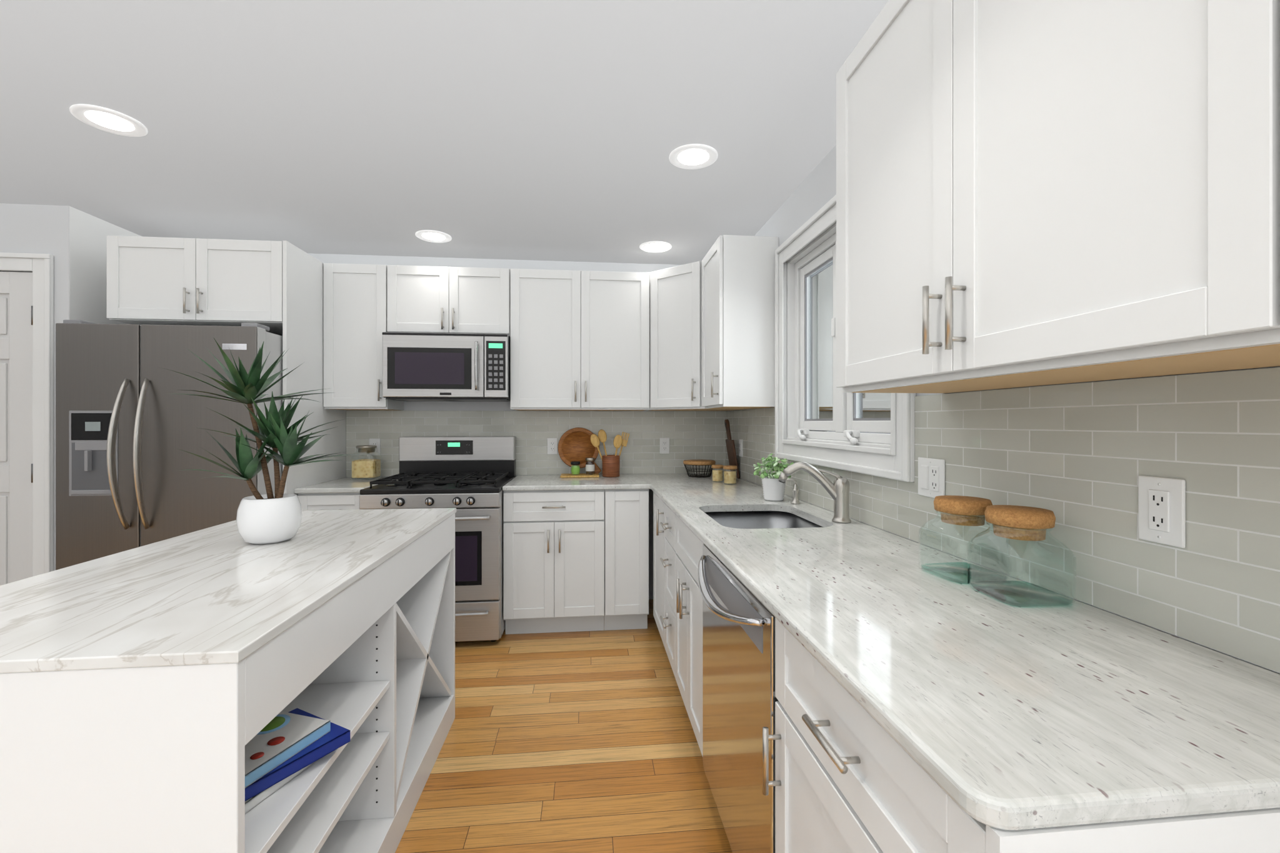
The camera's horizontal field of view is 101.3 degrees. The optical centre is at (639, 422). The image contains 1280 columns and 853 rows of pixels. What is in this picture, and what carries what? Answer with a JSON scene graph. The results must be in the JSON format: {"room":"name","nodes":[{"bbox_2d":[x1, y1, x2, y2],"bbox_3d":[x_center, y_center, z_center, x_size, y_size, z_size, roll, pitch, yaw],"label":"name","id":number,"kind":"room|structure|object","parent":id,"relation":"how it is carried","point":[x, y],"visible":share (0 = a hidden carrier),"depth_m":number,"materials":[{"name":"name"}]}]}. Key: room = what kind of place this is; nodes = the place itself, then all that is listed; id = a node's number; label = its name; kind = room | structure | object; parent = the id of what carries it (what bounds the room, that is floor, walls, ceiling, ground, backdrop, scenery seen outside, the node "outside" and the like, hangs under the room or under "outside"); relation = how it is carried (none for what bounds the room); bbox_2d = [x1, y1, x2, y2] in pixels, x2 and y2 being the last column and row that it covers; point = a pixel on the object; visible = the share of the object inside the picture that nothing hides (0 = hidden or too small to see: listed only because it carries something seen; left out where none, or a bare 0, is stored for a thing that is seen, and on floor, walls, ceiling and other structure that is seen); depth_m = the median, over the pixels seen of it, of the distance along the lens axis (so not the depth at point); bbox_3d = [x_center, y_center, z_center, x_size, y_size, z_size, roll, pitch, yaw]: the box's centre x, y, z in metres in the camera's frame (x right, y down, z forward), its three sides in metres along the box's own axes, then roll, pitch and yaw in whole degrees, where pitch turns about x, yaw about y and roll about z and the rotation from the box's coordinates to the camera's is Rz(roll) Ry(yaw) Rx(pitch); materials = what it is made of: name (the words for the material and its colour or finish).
{"room":"kitchen","nodes":[
{"label":"kitchen","id":0,"kind":"room"},
{"bbox_2d":[0,203,44,272],"bbox_3d":[-4.313,0.067,2.725,2.310,2.440,0.120,0,0,-6],"label":"wall","id":1,"kind":"structure","parent":0,"point":[22,228],"depth_m":2.77,"materials":[{"name":"white paint"}]},
{"bbox_2d":[0,252,53,585],"bbox_3d":[-3.605,0.200,2.708,1.003,2.174,0.105,0,0,-6],"label":"door","id":2,"kind":"structure","parent":1,"relation":"in","point":[26,425],"depth_m":2.76,"materials":[{"name":"white wood"}]},
{"bbox_2d":[44,205,142,570],"bbox_3d":[-3.134,0.067,3.137,0.120,2.440,0.700,0,0,-6],"label":"wall","id":3,"kind":"structure","parent":0,"point":[75,243],"depth_m":2.83,"materials":[{"name":"white paint"}]},
{"bbox_2d":[0,0,888,264],"bbox_3d":[-2.117,-1.183,0.376,6.440,0.060,6.640,0,0,-6],"label":"ceiling","id":4,"kind":"structure","parent":0,"point":[547,130],"depth_m":1.98,"materials":[{"name":"white paint"}]},
{"bbox_2d":[69,104,148,136],"bbox_3d":[-2.023,-1.148,2.004,0.210,0.008,0.210,0,0,-6],"label":"recessed light","id":5,"kind":"object","parent":4,"relation":"in","point":[109,120],"visible":0.98,"depth_m":2.00,"materials":[{"name":"white"}]},
{"bbox_2d":[415,230,451,243],"bbox_3d":[-1.276,-1.148,3.247,0.210,0.008,0.210,0,0,-6],"label":"recessed light","id":6,"kind":"object","parent":4,"relation":"in","point":[434,236],"visible":0.98,"depth_m":3.24,"materials":[{"name":"white"}]},
{"bbox_2d":[639,241,671,252],"bbox_3d":[0.102,-1.148,3.438,0.210,0.008,0.210,0,0,-6],"label":"recessed light","id":7,"kind":"object","parent":4,"relation":"in","point":[655,246],"visible":1,"depth_m":3.43,"materials":[{"name":"white"}]},
{"bbox_2d":[669,143,717,169],"bbox_3d":[0.231,-1.148,2.275,0.210,0.008,0.210,0,0,-6],"label":"recessed light","id":8,"kind":"object","parent":4,"relation":"in","point":[694,156],"visible":0.98,"depth_m":2.27,"materials":[{"name":"white"}]},
{"bbox_2d":[307,253,700,599],"bbox_3d":[-1.241,0.067,3.743,4.010,2.440,0.120,0,0,-6],"label":"wall","id":9,"kind":"structure","parent":0,"point":[510,264],"depth_m":3.70,"materials":[{"name":"white paint"}]},
{"bbox_2d":[106,235,282,336],"bbox_3d":[-2.438,-0.775,3.178,0.883,0.448,0.757,0,0,-6],"label":"upper cabinet","id":10,"kind":"object","parent":9,"relation":"attached to","point":[154,280],"visible":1,"depth_m":2.84,"materials":[{"name":"white wood"}]},
{"bbox_2d":[323,263,403,410],"bbox_3d":[-1.807,-0.541,3.441,0.379,0.915,0.362,0,0,-6],"label":"upper cabinet","id":11,"kind":"object","parent":9,"relation":"attached to","point":[355,311],"visible":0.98,"depth_m":3.31,"materials":[{"name":"white wood"}]},
{"bbox_2d":[387,265,510,336],"bbox_3d":[-1.237,-0.781,3.499,0.760,0.436,0.362,0,0,-6],"label":"upper cabinet","id":12,"kind":"object","parent":9,"relation":"attached to","point":[436,299],"visible":0.98,"depth_m":3.36,"materials":[{"name":"white wood"}]},
{"bbox_2d":[382,331,510,401],"bbox_3d":[-1.231,-0.351,3.453,0.757,0.415,0.454,0,0,-6],"label":"over-the-range microwave","id":13,"kind":"object","parent":12,"relation":"attached to","point":[445,367],"visible":1,"depth_m":3.28,"materials":[{"name":"silver metal"}]},
{"bbox_2d":[346,410,723,476],"bbox_3d":[-0.700,0.145,3.734,2.640,0.454,0.008,0,0,-6],"label":"tile backsplash","id":14,"kind":"structure","parent":9,"relation":"attached to","point":[692,435],"depth_m":3.74,"materials":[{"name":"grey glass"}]},
{"bbox_2d":[369,438,380,455],"bbox_3d":[-1.823,0.169,3.609,0.072,0.116,0.010,0,0,-6],"label":"electrical outlet","id":15,"kind":"object","parent":14,"relation":"attached to","point":[375,442],"visible":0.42,"depth_m":3.61,"materials":[{"name":"white plastic"}]},
{"bbox_2d":[547,438,557,454],"bbox_3d":[-0.623,0.169,3.732,0.072,0.116,0.010,0,0,-6],"label":"electrical outlet","id":16,"kind":"object","parent":14,"relation":"attached to","point":[552,445],"visible":1,"depth_m":3.73,"materials":[{"name":"white plastic"}]},
{"bbox_2d":[660,437,669,453],"bbox_3d":[0.179,0.169,3.815,0.072,0.116,0.010,0,0,-6],"label":"electrical outlet","id":17,"kind":"object","parent":14,"relation":"attached to","point":[664,445],"visible":1,"depth_m":3.81,"materials":[{"name":"white plastic"}]},
{"bbox_2d":[510,268,649,411],"bbox_3d":[-0.403,-0.541,3.585,0.911,0.915,0.362,0,0,-6],"label":"upper cabinet","id":18,"kind":"object","parent":9,"relation":"attached to","point":[579,340],"visible":1,"depth_m":3.44,"materials":[{"name":"white wood"}]},
{"bbox_2d":[646,261,749,411],"bbox_3d":[0.367,-0.541,3.538,0.608,0.915,0.612,0,0,-6],"label":"upper cabinet","id":19,"kind":"object","parent":9,"relation":"attached to","point":[675,339],"visible":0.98,"depth_m":3.36,"materials":[{"name":"white wood"}]},
{"bbox_2d":[395,599,732,852],"bbox_3d":[-2.117,1.317,0.376,6.440,0.060,6.640,0,0,-6],"label":"floor","id":20,"kind":"structure","parent":0,"point":[581,742],"depth_m":2.02,"materials":[{"name":"brown wood"}]},
{"bbox_2d":[55,319,282,569],"bbox_3d":[-2.446,0.389,3.003,0.922,1.797,0.987,0,0,-6],"label":"fridge","id":21,"kind":"object","parent":20,"relation":"on","point":[129,421],"visible":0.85,"depth_m":2.61,"materials":[{"name":"grey metal"}]},
{"bbox_2d":[0,513,454,852],"bbox_3d":[-1.111,0.840,1.535,0.762,0.894,1.436,0,0,-6],"label":"kitchen island","id":22,"kind":"object","parent":20,"relation":"on","point":[146,759],"visible":0.73,"depth_m":0.89,"materials":[{"name":"white wood"}]},
{"bbox_2d":[0,508,456,673],"bbox_3d":[-1.111,0.383,1.535,0.770,0.020,1.444,0,0,-6],"label":"island countertop","id":23,"kind":"structure","parent":22,"relation":"on","point":[224,593],"depth_m":1.15,"materials":[{"name":"stone"}]},
{"bbox_2d":[158,338,355,544],"bbox_3d":[-1.174,0.060,1.660,0.516,0.624,0.438,0,0,-6],"label":"potted plant","id":24,"kind":"object","parent":23,"relation":"on","point":[270,517],"visible":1,"depth_m":1.62,"materials":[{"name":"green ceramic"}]},
{"bbox_2d":[245,708,350,814],"bbox_3d":[-0.842,0.730,1.142,0.344,0.072,0.365,0,0,-6],"label":"books","id":25,"kind":"object","parent":22,"relation":"in","point":[282,749],"visible":0.4,"depth_m":1.14,"materials":[{"name":"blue paper"}]},
{"bbox_2d":[282,240,346,495],"bbox_3d":[-1.989,0.144,3.242,0.020,2.286,0.720,0,0,-6],"label":"panel","id":26,"kind":"object","parent":20,"relation":"on","point":[302,307],"visible":0.43,"depth_m":3.10,"materials":[{"name":"white wood"}]},
{"bbox_2d":[297,493,360,510],"bbox_3d":[-1.793,0.845,3.289,0.376,0.884,0.667,0,0,-6],"label":"base cabinet","id":27,"kind":"object","parent":20,"relation":"on","point":[330,501],"visible":0.15,"depth_m":3.00,"materials":[{"name":"white wood"}]},
{"bbox_2d":[294,476,394,493],"bbox_3d":[-1.794,0.388,3.299,0.376,0.030,0.645,0,0,-6],"label":"countertop","id":28,"kind":"structure","parent":27,"relation":"on","point":[346,485],"depth_m":3.03,"materials":[{"name":"white stone"}]},
{"bbox_2d":[350,445,381,479],"bbox_3d":[-1.810,0.263,3.474,0.156,0.219,0.156,0,0,-6],"label":"pasta jar","id":29,"kind":"object","parent":28,"relation":"on","point":[362,469],"visible":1,"depth_m":3.41,"materials":[{"name":"clear glass"}]},
{"bbox_2d":[359,436,515,641],"bbox_3d":[-1.214,0.692,3.278,0.761,1.190,0.750,0,0,-6],"label":"stove","id":30,"kind":"object","parent":20,"relation":"on","point":[468,478],"visible":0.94,"depth_m":3.00,"materials":[{"name":"silver metal"}]},
{"bbox_2d":[503,489,648,634],"bbox_3d":[-0.406,0.845,3.431,0.868,0.884,0.667,0,0,-6],"label":"base cabinet","id":31,"kind":"object","parent":20,"relation":"on","point":[574,560],"visible":0.98,"depth_m":3.15,"materials":[{"name":"white wood"}]},
{"bbox_2d":[502,473,652,491],"bbox_3d":[-0.405,0.388,3.435,0.870,0.030,0.657,0,0,-6],"label":"countertop","id":32,"kind":"structure","parent":31,"relation":"on","point":[520,482],"depth_m":3.21,"materials":[{"name":"white stone"}]},
{"bbox_2d":[558,427,601,473],"bbox_3d":[-0.426,0.203,3.708,0.304,0.334,0.086,0,0,-6],"label":"serving board","id":33,"kind":"object","parent":32,"relation":"on","point":[575,444],"visible":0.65,"depth_m":3.70,"materials":[{"name":"brown wood"}]},
{"bbox_2d":[560,473,599,478],"bbox_3d":[-0.413,0.365,3.612,0.260,0.014,0.160,0,0,-6],"label":"cutting board","id":34,"kind":"object","parent":32,"relation":"on","point":[567,475],"visible":0.96,"depth_m":3.54,"materials":[{"name":"brown wood"}]},
{"bbox_2d":[570,461,579,474],"bbox_3d":[-0.442,0.312,3.599,0.064,0.090,0.064,0,0,-6],"label":"jar","id":35,"kind":"object","parent":34,"relation":"on","point":[575,469],"visible":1,"depth_m":3.58,"materials":[{"name":"green glass"}]},
{"bbox_2d":[585,457,594,474],"bbox_3d":[-0.343,0.300,3.614,0.066,0.115,0.066,0,0,-6],"label":"spice jar","id":36,"kind":"object","parent":34,"relation":"on","point":[590,467],"visible":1,"depth_m":3.59,"materials":[{"name":"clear glass"}]},
{"bbox_2d":[590,429,629,477],"bbox_3d":[-0.205,0.210,3.618,0.271,0.324,0.122,0,0,-6],"label":"utensil crock","id":37,"kind":"object","parent":32,"relation":"on","point":[610,465],"visible":1,"depth_m":3.59,"materials":[{"name":"brown wood"}]},
{"bbox_2d":[653,491,665,647],"bbox_3d":[0.397,0.845,2.959,0.667,0.884,0.463,0,0,-6],"label":"base cabinet","id":38,"kind":"object","parent":20,"relation":"on","point":[659,567],"visible":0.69,"depth_m":2.93,"materials":[{"name":"white wood"}]},
{"bbox_2d":[657,473,724,480],"bbox_3d":[0.340,0.388,3.517,0.390,0.030,0.645,0,0,-6],"label":"countertop","id":39,"kind":"structure","parent":38,"relation":"on","point":[668,477],"depth_m":3.54,"materials":[{"name":"white stone"}]},
{"bbox_2d":[660,503,676,677],"bbox_3d":[0.437,0.845,2.569,0.667,0.884,0.316,0,0,-6],"label":"base cabinet","id":40,"kind":"object","parent":20,"relation":"on","point":[669,566],"visible":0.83,"depth_m":2.52,"materials":[{"name":"white wood"}]},
{"bbox_2d":[675,515,703,755],"bbox_3d":[0.483,0.845,2.121,0.667,0.884,0.578,0,0,-6],"label":"base cabinet","id":41,"kind":"object","parent":20,"relation":"on","point":[689,543],"visible":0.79,"depth_m":2.04,"materials":[{"name":"white wood"}]},
{"bbox_2d":[697,543,778,852],"bbox_3d":[0.526,0.847,1.491,0.694,0.880,0.671,0,0,-6],"label":"dishwasher","id":42,"kind":"object","parent":20,"relation":"on","point":[739,699],"visible":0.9,"depth_m":1.37,"materials":[{"name":"silver metal"}]},
{"bbox_2d":[762,618,1279,852],"bbox_3d":[0.613,0.845,0.847,0.667,0.884,0.616,0,0,-6],"label":"base cabinet","id":43,"kind":"object","parent":20,"relation":"on","point":[851,775],"visible":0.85,"depth_m":0.74,"materials":[{"name":"white wood"}]},
{"bbox_2d":[645,473,1279,830],"bbox_3d":[0.485,0.388,2.190,0.647,0.030,3.315,0,0,-6],"label":"countertop","id":44,"kind":"structure","parent":43,"relation":"on","point":[982,708],"depth_m":0.76,"materials":[{"name":"white stone"}]},
{"bbox_2d":[683,459,715,477],"bbox_3d":[0.410,0.318,3.626,0.222,0.109,0.222,0,0,-6],"label":"wire basket","id":45,"kind":"object","parent":44,"relation":"on","point":[699,462],"visible":0.9,"depth_m":3.57,"materials":[{"name":"grey metal"}]},
{"bbox_2d":[711,464,723,481],"bbox_3d":[0.491,0.321,3.322,0.076,0.103,0.076,0,0,-6],"label":"jar","id":46,"kind":"object","parent":44,"relation":"on","point":[717,474],"visible":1,"depth_m":3.29,"materials":[{"name":"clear glass"}]},
{"bbox_2d":[723,465,736,484],"bbox_3d":[0.549,0.318,3.198,0.084,0.108,0.084,0,0,-6],"label":"jar","id":47,"kind":"object","parent":44,"relation":"on","point":[730,477],"visible":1,"depth_m":3.17,"materials":[{"name":"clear glass"}]},
{"bbox_2d":[724,419,739,478],"bbox_3d":[0.618,0.176,3.572,0.077,0.396,0.170,0,0,-6],"label":"paddle board","id":48,"kind":"object","parent":44,"relation":"on","point":[731,451],"visible":0.96,"depth_m":3.54,"materials":[{"name":"brown wood"}]},
{"bbox_2d":[705,510,823,528],"bbox_3d":[0.484,0.498,2.115,0.452,0.189,0.562,0,0,-6],"label":"sink","id":49,"kind":"object","parent":44,"relation":"in","point":[767,519],"visible":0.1,"depth_m":2.39,"materials":[{"name":"metal"}]},
{"bbox_2d":[753,453,793,501],"bbox_3d":[0.647,0.261,2.522,0.196,0.223,0.207,0,0,-6],"label":"potted plant","id":50,"kind":"object","parent":44,"relation":"on","point":[774,488],"visible":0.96,"depth_m":2.49,"materials":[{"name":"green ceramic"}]},
{"bbox_2d":[786,478,799,504],"bbox_3d":[0.699,0.316,2.412,0.074,0.113,0.042,0,0,-6],"label":"soap dispenser","id":51,"kind":"object","parent":44,"relation":"on","point":[795,490],"visible":0.94,"depth_m":2.40,"materials":[{"name":"silver metal"}]},
{"bbox_2d":[778,461,851,523],"bbox_3d":[0.664,0.260,1.992,0.249,0.224,0.126,0,0,-6],"label":"faucet","id":52,"kind":"object","parent":44,"relation":"on","point":[838,490],"visible":1,"depth_m":1.97,"materials":[{"name":"silver metal"}]},
{"bbox_2d":[918,495,1009,584],"bbox_3d":[0.787,0.279,1.282,0.148,0.186,0.148,0,0,-10],"label":"glass jar","id":53,"kind":"object","parent":44,"relation":"on","point":[968,511],"visible":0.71,"depth_m":1.25,"materials":[{"name":"clear glass"}]},
{"bbox_2d":[967,505,1076,607],"bbox_3d":[0.813,0.279,1.127,0.152,0.186,0.152,0,0,-6],"label":"glass jar","id":54,"kind":"object","parent":44,"relation":"on","point":[1022,523],"visible":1,"depth_m":1.10,"materials":[{"name":"clear glass"}]},
{"bbox_2d":[726,145,1279,674],"bbox_3d":[1.026,0.067,0.698,0.120,2.440,6.400,0,0,-6],"label":"wall","id":55,"kind":"structure","parent":0,"point":[814,192],"depth_m":2.42,"materials":[{"name":"white paint"}]},
{"bbox_2d":[701,235,778,408],"bbox_3d":[0.543,-0.541,3.028,0.362,0.915,0.443,0,0,-6],"label":"upper cabinet","id":56,"kind":"object","parent":55,"relation":"attached to","point":[738,322],"visible":0.98,"depth_m":2.81,"materials":[{"name":"white wood"}]},
{"bbox_2d":[775,194,916,481],"bbox_3d":[0.842,-0.365,2.228,0.134,1.105,1.160,0,0,-6],"label":"window","id":57,"kind":"structure","parent":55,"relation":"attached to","point":[810,395],"depth_m":2.42,"materials":[{"name":"white wood"}]},
{"bbox_2d":[723,367,1279,673],"bbox_3d":[0.825,0.145,2.034,0.007,0.454,3.700,0,0,-6],"label":"tile backsplash","id":58,"kind":"structure","parent":55,"relation":"attached to","point":[1077,459],"depth_m":1.01,"materials":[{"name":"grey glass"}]},
{"bbox_2d":[738,439,742,456],"bbox_3d":[0.667,0.169,3.483,0.010,0.116,0.072,0,0,-6],"label":"outlet","id":59,"kind":"object","parent":58,"relation":"attached to","point":[740,447],"visible":1,"depth_m":3.47,"materials":[{"name":"white plastic"}]},
{"bbox_2d":[918,457,944,498],"bbox_3d":[0.863,0.165,1.561,0.010,0.116,0.118,0,0,-6],"label":"outlet","id":60,"kind":"object","parent":58,"relation":"attached to","point":[931,477],"visible":1,"depth_m":1.55,"materials":[{"name":"white plastic"}]},
{"bbox_2d":[1138,475,1185,548],"bbox_3d":[0.928,0.157,0.936,0.010,0.118,0.075,0,0,-6],"label":"electrical outlet","id":61,"kind":"object","parent":58,"relation":"attached to","point":[1161,510],"visible":1,"depth_m":0.93,"materials":[{"name":"white plastic"}]},
{"bbox_2d":[836,0,1279,393],"bbox_3d":[0.748,-0.539,1.033,0.362,0.911,0.958,0,0,-6],"label":"upper cabinet","id":62,"kind":"object","parent":55,"relation":"attached to","point":[1036,192],"visible":1,"depth_m":0.81,"materials":[{"name":"white wood"}]},
{"label":"outside","id":63,"kind":"structure","parent":0,"visible":0},
{"bbox_2d":[826,430,890,433],"bbox_3d":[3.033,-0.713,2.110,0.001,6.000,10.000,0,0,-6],"label":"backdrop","id":64,"kind":"structure","parent":63,"point":[866,432],"depth_m":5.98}
]}

